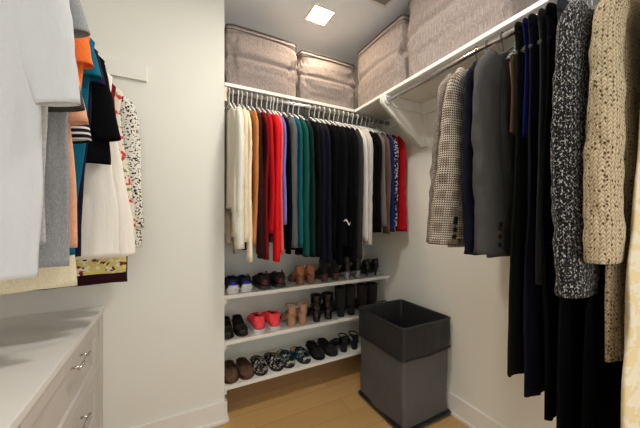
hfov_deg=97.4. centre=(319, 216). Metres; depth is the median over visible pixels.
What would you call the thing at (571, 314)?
dress
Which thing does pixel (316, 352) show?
slipper
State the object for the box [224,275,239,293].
sneaker
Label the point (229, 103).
hanger
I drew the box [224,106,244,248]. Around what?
sweater
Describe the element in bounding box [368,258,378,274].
pump
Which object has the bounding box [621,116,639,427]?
dress
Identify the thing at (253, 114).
long sleeved top
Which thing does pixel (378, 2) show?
grille
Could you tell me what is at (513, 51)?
hanger
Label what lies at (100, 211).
blouse
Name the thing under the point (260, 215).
sweater
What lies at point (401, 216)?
blouse
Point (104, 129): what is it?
blouse
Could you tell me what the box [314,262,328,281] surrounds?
shoe
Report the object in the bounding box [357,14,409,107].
fabric bin
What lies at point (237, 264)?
wall
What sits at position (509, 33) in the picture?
closet rod
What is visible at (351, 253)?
coat
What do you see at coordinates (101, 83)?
hanging shirt
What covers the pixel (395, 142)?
blouse
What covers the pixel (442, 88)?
jacket
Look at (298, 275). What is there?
pump
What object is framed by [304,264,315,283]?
pump
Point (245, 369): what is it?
slipper
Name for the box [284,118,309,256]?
sweater
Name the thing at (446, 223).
blazer
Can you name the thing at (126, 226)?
blouse
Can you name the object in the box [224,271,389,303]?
shoe shelf
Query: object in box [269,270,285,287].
sneaker
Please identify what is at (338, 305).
boot
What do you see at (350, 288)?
boot
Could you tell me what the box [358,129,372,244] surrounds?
jacket
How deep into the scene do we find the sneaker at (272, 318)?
1.90 m
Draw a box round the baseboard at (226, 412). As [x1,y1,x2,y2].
[224,395,228,421]
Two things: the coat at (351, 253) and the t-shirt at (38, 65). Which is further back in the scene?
the coat at (351, 253)
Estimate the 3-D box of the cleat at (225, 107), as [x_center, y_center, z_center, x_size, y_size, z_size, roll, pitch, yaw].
[-0.158,-0.755,2.308,1.261,0.090,0.018,0,0,-27]
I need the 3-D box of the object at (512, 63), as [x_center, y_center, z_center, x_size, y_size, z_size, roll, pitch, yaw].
[0.829,-0.476,1.094,0.314,0.342,0.026,0,0,-27]
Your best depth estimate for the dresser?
1.01 m
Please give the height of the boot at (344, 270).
0.178 m
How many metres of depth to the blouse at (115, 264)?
1.14 m
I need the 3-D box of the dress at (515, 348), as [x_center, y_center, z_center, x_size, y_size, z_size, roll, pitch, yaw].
[0.840,-0.067,1.072,0.397,1.261,0.050,0,0,-27]
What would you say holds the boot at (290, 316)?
on the shoe shelf at (310, 323)
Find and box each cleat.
[99,55,146,81]
[224,86,226,106]
[224,106,338,125]
[369,97,436,130]
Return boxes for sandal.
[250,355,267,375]
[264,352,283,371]
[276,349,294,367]
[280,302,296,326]
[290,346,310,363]
[296,301,307,324]
[330,333,347,352]
[338,330,358,349]
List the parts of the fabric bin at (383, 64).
lid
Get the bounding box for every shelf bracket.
[380,94,426,148]
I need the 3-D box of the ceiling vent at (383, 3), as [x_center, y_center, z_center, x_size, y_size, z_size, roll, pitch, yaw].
[0.379,-1.346,1.679,0.200,0.008,0.200,0,0,-27]
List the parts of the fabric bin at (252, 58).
lid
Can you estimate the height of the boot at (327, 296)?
0.188 m
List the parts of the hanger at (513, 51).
frame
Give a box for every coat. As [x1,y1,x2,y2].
[343,127,357,262]
[581,17,622,427]
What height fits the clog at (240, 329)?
0.079 m
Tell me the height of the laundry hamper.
0.618 m
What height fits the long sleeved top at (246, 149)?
0.787 m
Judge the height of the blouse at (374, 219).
0.761 m
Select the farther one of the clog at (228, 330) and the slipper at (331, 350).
the slipper at (331, 350)
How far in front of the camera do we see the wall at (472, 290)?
1.75 m
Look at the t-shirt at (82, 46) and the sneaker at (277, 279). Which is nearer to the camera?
the t-shirt at (82, 46)
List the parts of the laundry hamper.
frame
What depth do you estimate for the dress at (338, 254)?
1.81 m
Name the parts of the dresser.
drawer, handle, drawer, handle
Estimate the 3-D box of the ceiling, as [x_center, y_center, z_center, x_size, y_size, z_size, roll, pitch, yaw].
[0.098,-1.400,0.631,2.595,0.100,3.430,0,0,-27]
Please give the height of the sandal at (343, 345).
0.119 m
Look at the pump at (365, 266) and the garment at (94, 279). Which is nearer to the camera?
the garment at (94, 279)
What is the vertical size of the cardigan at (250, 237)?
0.900 m
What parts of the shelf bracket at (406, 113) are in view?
arm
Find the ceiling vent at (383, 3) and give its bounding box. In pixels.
[367,0,392,7]
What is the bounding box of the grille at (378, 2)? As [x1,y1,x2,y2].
[373,0,389,5]
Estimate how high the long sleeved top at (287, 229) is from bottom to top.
0.868 m
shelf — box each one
[224,82,386,128]
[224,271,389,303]
[224,308,358,349]
[224,330,360,394]
[355,0,600,118]
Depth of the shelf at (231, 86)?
2.04 m
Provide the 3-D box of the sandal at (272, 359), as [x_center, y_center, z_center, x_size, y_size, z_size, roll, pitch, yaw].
[-0.333,1.007,1.995,0.098,0.066,0.250,0,0,-30]
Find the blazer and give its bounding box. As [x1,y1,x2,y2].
[428,67,467,244]
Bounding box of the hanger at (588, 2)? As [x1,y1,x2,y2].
[586,0,598,9]
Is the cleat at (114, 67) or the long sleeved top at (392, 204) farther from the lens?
the long sleeved top at (392, 204)
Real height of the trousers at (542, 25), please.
0.921 m
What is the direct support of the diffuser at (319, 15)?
attached to the recessed light
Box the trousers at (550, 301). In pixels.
[541,2,558,420]
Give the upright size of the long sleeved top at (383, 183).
0.720 m
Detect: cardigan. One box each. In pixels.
[233,109,252,261]
[348,127,363,258]
[583,0,639,361]
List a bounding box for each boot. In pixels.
[306,293,321,321]
[320,291,332,319]
[332,285,345,316]
[339,255,350,278]
[344,284,355,314]
[350,258,360,277]
[354,283,367,307]
[366,282,377,304]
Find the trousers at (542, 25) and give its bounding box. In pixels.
[535,8,546,284]
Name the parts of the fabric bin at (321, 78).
lid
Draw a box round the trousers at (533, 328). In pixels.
[523,13,544,397]
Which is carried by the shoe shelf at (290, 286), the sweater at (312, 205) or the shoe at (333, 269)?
the shoe at (333, 269)
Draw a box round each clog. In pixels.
[224,316,233,339]
[232,314,247,336]
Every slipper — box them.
[224,360,238,383]
[235,357,253,379]
[305,340,324,359]
[317,338,337,356]
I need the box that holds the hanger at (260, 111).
[255,94,261,112]
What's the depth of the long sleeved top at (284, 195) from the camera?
1.64 m
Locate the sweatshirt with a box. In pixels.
[334,125,349,246]
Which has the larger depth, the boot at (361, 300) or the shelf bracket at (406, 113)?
the boot at (361, 300)
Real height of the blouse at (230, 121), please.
0.759 m
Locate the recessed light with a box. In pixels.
[303,2,336,26]
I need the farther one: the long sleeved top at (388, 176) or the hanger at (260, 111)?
the long sleeved top at (388, 176)
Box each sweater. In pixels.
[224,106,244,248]
[241,111,264,258]
[256,114,280,261]
[259,112,269,259]
[269,116,297,247]
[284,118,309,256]
[285,120,315,256]
[291,120,321,256]
[324,123,337,250]
[344,127,353,248]
[550,0,599,298]
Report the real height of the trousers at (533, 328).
1.301 m
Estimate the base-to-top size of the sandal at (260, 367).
0.066 m
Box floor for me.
[212,354,468,427]
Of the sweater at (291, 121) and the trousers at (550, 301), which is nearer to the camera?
the trousers at (550, 301)
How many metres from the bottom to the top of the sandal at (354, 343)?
0.119 m
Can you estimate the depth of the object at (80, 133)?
0.81 m
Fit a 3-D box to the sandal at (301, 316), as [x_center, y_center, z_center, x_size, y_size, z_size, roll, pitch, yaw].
[-0.164,0.692,2.075,0.098,0.144,0.225,0,0,-30]
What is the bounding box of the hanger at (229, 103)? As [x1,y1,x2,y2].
[224,88,232,125]
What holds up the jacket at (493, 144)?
hanging from the hanger
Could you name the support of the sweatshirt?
hanging from the hanger
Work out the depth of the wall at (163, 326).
1.58 m
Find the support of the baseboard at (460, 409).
attached to the wall at (472, 290)
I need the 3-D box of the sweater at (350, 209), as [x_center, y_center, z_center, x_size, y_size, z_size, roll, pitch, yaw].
[0.099,-0.217,2.059,0.036,0.861,0.511,0,0,-27]
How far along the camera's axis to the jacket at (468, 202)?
1.07 m
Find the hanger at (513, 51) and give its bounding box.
[507,40,515,59]
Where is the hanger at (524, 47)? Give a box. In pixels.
[521,7,545,53]
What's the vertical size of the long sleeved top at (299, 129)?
0.837 m
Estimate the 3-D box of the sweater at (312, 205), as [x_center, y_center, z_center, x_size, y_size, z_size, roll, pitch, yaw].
[-0.148,-0.199,1.932,0.033,0.895,0.510,0,0,-27]
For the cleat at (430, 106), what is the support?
attached to the wall at (472, 290)
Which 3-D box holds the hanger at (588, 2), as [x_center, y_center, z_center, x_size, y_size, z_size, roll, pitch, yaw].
[0.923,-0.678,0.913,0.336,0.212,0.015,0,0,-27]
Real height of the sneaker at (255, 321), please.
0.137 m
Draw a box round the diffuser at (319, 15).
[307,6,332,24]
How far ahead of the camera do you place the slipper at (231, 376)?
1.78 m
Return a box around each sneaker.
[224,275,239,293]
[233,273,252,291]
[246,312,265,332]
[251,271,270,289]
[263,310,280,329]
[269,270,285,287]
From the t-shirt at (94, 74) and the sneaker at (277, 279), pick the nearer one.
the t-shirt at (94, 74)
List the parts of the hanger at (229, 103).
frame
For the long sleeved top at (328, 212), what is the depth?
1.79 m
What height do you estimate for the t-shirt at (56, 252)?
0.774 m
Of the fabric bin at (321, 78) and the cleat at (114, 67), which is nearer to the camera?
the cleat at (114, 67)
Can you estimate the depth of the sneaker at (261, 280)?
1.87 m
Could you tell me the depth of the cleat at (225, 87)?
1.72 m
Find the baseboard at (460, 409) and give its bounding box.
[446,389,506,427]
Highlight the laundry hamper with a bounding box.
[358,299,450,427]
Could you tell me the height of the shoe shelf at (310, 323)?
0.059 m
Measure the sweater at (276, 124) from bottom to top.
0.910 m
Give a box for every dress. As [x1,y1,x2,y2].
[329,124,342,264]
[507,21,527,376]
[556,297,585,427]
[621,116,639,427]
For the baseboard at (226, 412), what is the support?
attached to the wall at (163, 326)
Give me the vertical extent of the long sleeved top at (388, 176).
0.771 m
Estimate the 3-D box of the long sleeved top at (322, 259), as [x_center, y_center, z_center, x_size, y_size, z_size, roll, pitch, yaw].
[-0.077,-0.177,1.968,0.036,0.940,0.490,0,0,-27]
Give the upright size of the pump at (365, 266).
0.137 m
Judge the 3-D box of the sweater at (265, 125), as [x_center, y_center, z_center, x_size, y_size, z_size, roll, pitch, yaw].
[-0.405,-0.199,1.798,0.038,0.895,0.483,0,0,-27]
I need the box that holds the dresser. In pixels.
[0,306,103,427]
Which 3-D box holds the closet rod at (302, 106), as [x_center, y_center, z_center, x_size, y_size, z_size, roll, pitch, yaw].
[-0.001,-0.762,2.007,1.265,0.031,0.031,0,0,-27]
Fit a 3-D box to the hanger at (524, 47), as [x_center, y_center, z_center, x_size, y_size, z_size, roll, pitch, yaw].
[0.850,-0.678,1.054,0.336,0.212,0.015,0,0,-27]
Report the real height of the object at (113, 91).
0.401 m
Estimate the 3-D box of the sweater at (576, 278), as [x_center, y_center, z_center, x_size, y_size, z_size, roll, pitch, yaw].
[0.927,-0.214,0.905,0.646,0.866,0.078,0,0,-27]
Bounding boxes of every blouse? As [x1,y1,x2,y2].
[0,255,77,293]
[75,72,135,259]
[75,87,125,275]
[75,163,119,258]
[86,56,120,164]
[120,94,143,247]
[224,107,236,236]
[368,131,376,231]
[385,133,398,227]
[390,135,406,230]
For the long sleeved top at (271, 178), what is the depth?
1.59 m
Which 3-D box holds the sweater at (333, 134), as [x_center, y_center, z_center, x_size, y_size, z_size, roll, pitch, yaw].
[-0.008,-0.213,2.003,0.035,0.868,0.517,0,0,-27]
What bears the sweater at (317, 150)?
hanging from the hanger
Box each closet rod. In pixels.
[227,89,389,124]
[387,0,568,101]
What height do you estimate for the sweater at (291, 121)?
0.835 m
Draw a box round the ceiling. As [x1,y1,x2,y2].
[224,0,409,68]
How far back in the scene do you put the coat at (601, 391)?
0.79 m
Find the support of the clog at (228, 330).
on the shoe shelf at (310, 323)
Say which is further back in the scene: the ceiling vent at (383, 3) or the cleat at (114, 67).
the ceiling vent at (383, 3)
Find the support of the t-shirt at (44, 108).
hanging from the hanger
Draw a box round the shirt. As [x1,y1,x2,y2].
[355,128,368,240]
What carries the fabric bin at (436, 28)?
on the shelf at (427, 91)
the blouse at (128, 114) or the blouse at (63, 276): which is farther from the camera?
the blouse at (128, 114)
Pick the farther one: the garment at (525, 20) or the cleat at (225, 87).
the cleat at (225, 87)
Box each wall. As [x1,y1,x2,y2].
[0,0,226,427]
[224,52,364,359]
[365,111,555,427]
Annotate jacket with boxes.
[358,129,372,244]
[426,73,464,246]
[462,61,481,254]
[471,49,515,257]
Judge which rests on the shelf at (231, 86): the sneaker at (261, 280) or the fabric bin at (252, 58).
the fabric bin at (252, 58)
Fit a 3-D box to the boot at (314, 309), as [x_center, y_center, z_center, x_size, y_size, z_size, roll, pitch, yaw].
[-0.057,0.670,2.129,0.096,0.188,0.226,0,0,-26]
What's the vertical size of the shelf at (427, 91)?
0.020 m
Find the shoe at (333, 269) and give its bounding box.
[328,259,339,280]
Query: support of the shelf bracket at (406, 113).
attached to the wall at (472, 290)
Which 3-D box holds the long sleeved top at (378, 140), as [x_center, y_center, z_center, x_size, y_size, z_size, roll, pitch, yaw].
[0.317,-0.266,2.173,0.037,0.762,0.487,0,0,-27]
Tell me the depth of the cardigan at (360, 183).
1.89 m
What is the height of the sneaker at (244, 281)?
0.118 m
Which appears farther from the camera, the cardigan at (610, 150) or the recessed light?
the recessed light
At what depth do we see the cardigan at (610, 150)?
0.72 m
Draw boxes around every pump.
[287,265,304,284]
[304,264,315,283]
[357,259,369,275]
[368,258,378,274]
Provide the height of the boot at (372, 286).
0.218 m
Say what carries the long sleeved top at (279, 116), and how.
hanging from the hanger
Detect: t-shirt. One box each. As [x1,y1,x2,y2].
[0,0,80,280]
[38,0,90,267]
[39,106,47,245]
[69,38,101,254]
[74,32,93,86]
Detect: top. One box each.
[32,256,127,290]
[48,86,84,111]
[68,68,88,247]
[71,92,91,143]
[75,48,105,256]
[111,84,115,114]
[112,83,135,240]
[230,109,248,241]
[249,110,258,243]
[266,113,274,232]
[268,115,292,253]
[278,115,283,253]
[278,115,286,224]
[294,118,302,247]
[295,121,325,262]
[300,122,332,262]
[369,131,381,231]
[373,131,386,226]
[377,132,391,233]
[381,133,394,231]
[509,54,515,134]
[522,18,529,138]
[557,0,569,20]
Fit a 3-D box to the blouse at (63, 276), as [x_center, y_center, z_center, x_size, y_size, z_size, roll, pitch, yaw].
[-0.923,-0.210,0.844,0.302,0.874,0.053,0,0,-27]
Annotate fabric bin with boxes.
[224,24,297,96]
[296,50,355,108]
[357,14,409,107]
[407,0,539,76]
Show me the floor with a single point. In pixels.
(326, 395)

